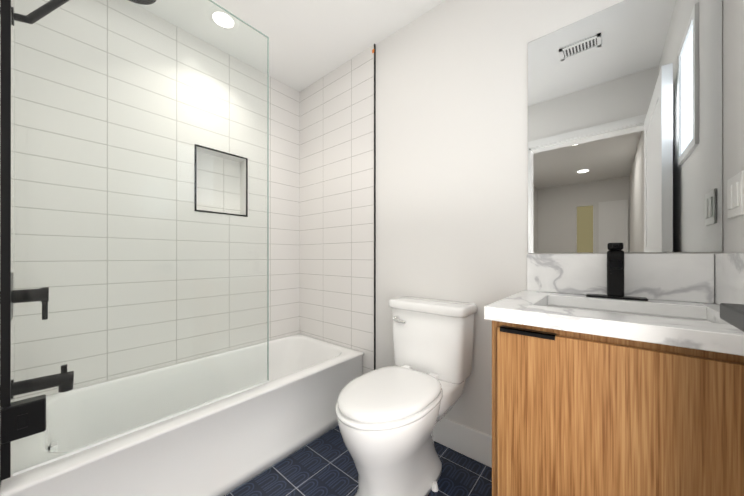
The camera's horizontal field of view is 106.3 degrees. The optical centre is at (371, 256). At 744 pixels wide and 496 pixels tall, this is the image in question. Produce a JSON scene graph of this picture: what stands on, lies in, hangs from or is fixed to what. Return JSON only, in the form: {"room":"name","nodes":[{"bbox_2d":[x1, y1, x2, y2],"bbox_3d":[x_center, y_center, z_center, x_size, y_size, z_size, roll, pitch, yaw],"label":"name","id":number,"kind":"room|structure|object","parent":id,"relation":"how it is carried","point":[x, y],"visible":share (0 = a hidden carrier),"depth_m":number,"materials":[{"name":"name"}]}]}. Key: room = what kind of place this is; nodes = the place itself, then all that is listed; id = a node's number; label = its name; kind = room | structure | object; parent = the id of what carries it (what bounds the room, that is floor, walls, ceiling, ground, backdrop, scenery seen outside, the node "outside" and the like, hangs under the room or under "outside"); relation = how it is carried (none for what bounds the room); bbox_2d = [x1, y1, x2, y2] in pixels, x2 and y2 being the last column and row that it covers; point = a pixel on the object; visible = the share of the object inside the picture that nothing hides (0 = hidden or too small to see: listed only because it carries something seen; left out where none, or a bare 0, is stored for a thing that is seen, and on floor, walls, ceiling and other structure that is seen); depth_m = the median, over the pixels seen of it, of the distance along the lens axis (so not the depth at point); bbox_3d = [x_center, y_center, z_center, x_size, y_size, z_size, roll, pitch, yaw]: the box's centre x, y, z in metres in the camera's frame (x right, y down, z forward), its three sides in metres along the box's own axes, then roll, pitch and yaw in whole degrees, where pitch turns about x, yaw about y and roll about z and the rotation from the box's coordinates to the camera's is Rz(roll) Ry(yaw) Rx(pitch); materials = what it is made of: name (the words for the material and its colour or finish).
{"room":"bathroom","nodes":[
{"label":"bathroom","id":0,"kind":"room"},
{"bbox_2d":[15,0,299,400],"bbox_3d":[-1.150,-0.190,1.853,0.120,2.440,1.760,0,0,40],"label":"wall","id":1,"kind":"structure","parent":0,"point":[284,210],"depth_m":1.58,"materials":[{"name":"tile"}]},
{"bbox_2d":[194,144,247,216],"bbox_3d":[-1.023,-0.505,1.912,0.007,0.429,0.343,0,0,40],"label":"trim","id":2,"kind":"structure","parent":1,"relation":"attached to","point":[195,176],"depth_m":1.84,"materials":[{"name":"black metal"}]},
{"bbox_2d":[128,0,444,91],"bbox_3d":[-0.227,-1.460,1.072,2.540,0.100,1.760,0,0,40],"label":"ceiling","id":3,"kind":"structure","parent":0,"point":[311,42],"depth_m":1.72,"materials":[{"name":"white paint"}]},
{"bbox_2d":[207,6,238,30],"bbox_3d":[-0.878,-1.402,1.649,0.170,0.009,0.170,0,0,40],"label":"recessed light","id":4,"kind":"object","parent":3,"relation":"in","point":[224,23],"depth_m":1.64,"materials":[{"name":"white paint"}]},
{"bbox_2d":[224,425,491,495],"bbox_3d":[-0.227,1.080,1.070,2.540,0.100,1.760,0,0,40],"label":"floor","id":5,"kind":"structure","parent":0,"point":[323,465],"depth_m":1.31,"materials":[{"name":"blue tile"}]},
{"bbox_2d":[0,333,363,495],"bbox_3d":[-0.818,0.840,1.570,0.748,0.380,1.496,0,0,40],"label":"bathtub","id":6,"kind":"object","parent":5,"relation":"on","point":[223,447],"visible":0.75,"depth_m":1.33,"materials":[{"name":"white ceramic"}]},
{"bbox_2d":[0,0,268,480],"bbox_3d":[-0.796,-0.242,1.111,0.052,1.761,0.823,0,0,40],"label":"glass shower screen","id":7,"kind":"object","parent":6,"relation":"on","point":[20,419],"visible":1,"depth_m":0.84,"materials":[{"name":"clear glass"}]},
{"bbox_2d":[336,296,476,495],"bbox_3d":[0.142,0.632,1.274,0.438,0.796,0.727,0,0,40],"label":"toilet","id":8,"kind":"object","parent":5,"relation":"on","point":[388,417],"visible":0.98,"depth_m":1.19,"materials":[{"name":"white ceramic"}]},
{"bbox_2d":[484,253,743,495],"bbox_3d":[0.741,0.510,0.882,0.575,1.040,0.551,0,0,40],"label":"bathroom vanity","id":9,"kind":"object","parent":5,"relation":"on","point":[594,396],"visible":0.98,"depth_m":0.72,"materials":[{"name":"brown wood"}]},
{"bbox_2d":[586,243,647,300],"bbox_3d":[0.863,0.050,0.988,0.170,0.203,0.154,0,0,40],"label":"faucet","id":10,"kind":"object","parent":9,"relation":"on","point":[615,271],"visible":1,"depth_m":1.00,"materials":[{"name":"black metal"}]},
{"bbox_2d":[376,0,722,435],"bbox_3d":[0.303,-0.190,1.696,2.540,2.440,0.120,0,0,40],"label":"wall","id":11,"kind":"structure","parent":0,"point":[452,150],"depth_m":1.47,"materials":[{"name":"white paint"}]},
{"bbox_2d":[300,45,373,374],"bbox_3d":[-0.300,-0.189,2.122,0.830,2.440,0.010,0,0,40],"label":"wall tile","id":12,"kind":"structure","parent":11,"relation":"attached to","point":[336,205],"depth_m":2.06,"materials":[{"name":"white tile"}]},
{"bbox_2d":[372,44,375,369],"bbox_3d":[0.012,-0.190,1.853,0.018,2.440,0.016,0,0,40],"label":"trim","id":13,"kind":"structure","parent":11,"relation":"attached to","point":[374,50],"depth_m":1.85,"materials":[{"name":"black metal"}]},
{"bbox_2d":[433,417,491,467],"bbox_3d":[0.361,0.955,1.557,0.897,0.150,0.017,0,0,40],"label":"baseboard","id":14,"kind":"structure","parent":11,"relation":"attached to","point":[472,443],"depth_m":1.45,"materials":[{"name":"white paint"}]},
{"bbox_2d":[528,0,721,252],"bbox_3d":[0.923,-0.493,1.087,0.560,0.954,0.006,0,0,40],"label":"mirror","id":15,"kind":"object","parent":11,"relation":"attached to","point":[625,122],"visible":0.92,"depth_m":1.05,"materials":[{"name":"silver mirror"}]},
{"bbox_2d":[720,303,743,331],"bbox_3d":[0.368,0.008,0.134,0.121,2.018,0.820,0,0,40],"label":"door","id":16,"kind":"structure","parent":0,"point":[732,314],"depth_m":0.40,"materials":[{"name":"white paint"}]},
{"bbox_2d":[723,0,743,252],"bbox_3d":[-0.461,-0.192,-1.077,0.120,2.440,5.340,0,0,40],"label":"wall","id":17,"kind":"structure","parent":0,"point":[733,100],"depth_m":0.83,"materials":[{"name":"white paint"}]},
{"bbox_2d":[727,171,743,218],"bbox_3d":[1.050,-0.175,0.808,0.010,0.120,0.116,0,0,40],"label":"switch plate","id":18,"kind":"object","parent":17,"relation":"attached to","point":[735,195],"visible":1,"depth_m":0.79,"materials":[{"name":"white plastic"}]},
{"bbox_3d":[-0.803,-0.190,0.484,2.420,2.440,0.120,0,0,40],"label":"wall","id":19,"kind":"structure","parent":0,"visible":0},
{"bbox_2d":[0,0,14,483],"bbox_3d":[-1.276,-0.190,0.970,0.830,2.440,0.010,0,0,40],"label":"wall tile","id":20,"kind":"structure","parent":19,"relation":"attached to","point":[13,195],"depth_m":1.18,"materials":[{"name":"white tile"}]},
{"bbox_2d":[11,272,48,319],"bbox_3d":[-1.277,0.150,1.038,0.170,0.180,0.097,0,0,40],"label":"shower valve","id":21,"kind":"object","parent":20,"relation":"attached to","point":[30,297],"depth_m":1.03,"materials":[{"name":"black metal"}]},
{"bbox_2d":[11,364,73,398],"bbox_3d":[-1.256,0.480,1.063,0.068,0.100,0.163,0,0,40],"label":"tub spout","id":22,"kind":"object","parent":20,"relation":"attached to","point":[30,383],"depth_m":1.06,"materials":[{"name":"black metal"}]},
{"bbox_2d":[11,0,155,25],"bbox_3d":[-1.168,-1.053,1.167,0.170,0.425,0.433,0,0,40],"label":"shower head","id":23,"kind":"object","parent":20,"relation":"attached to","point":[48,7],"depth_m":1.06}
]}

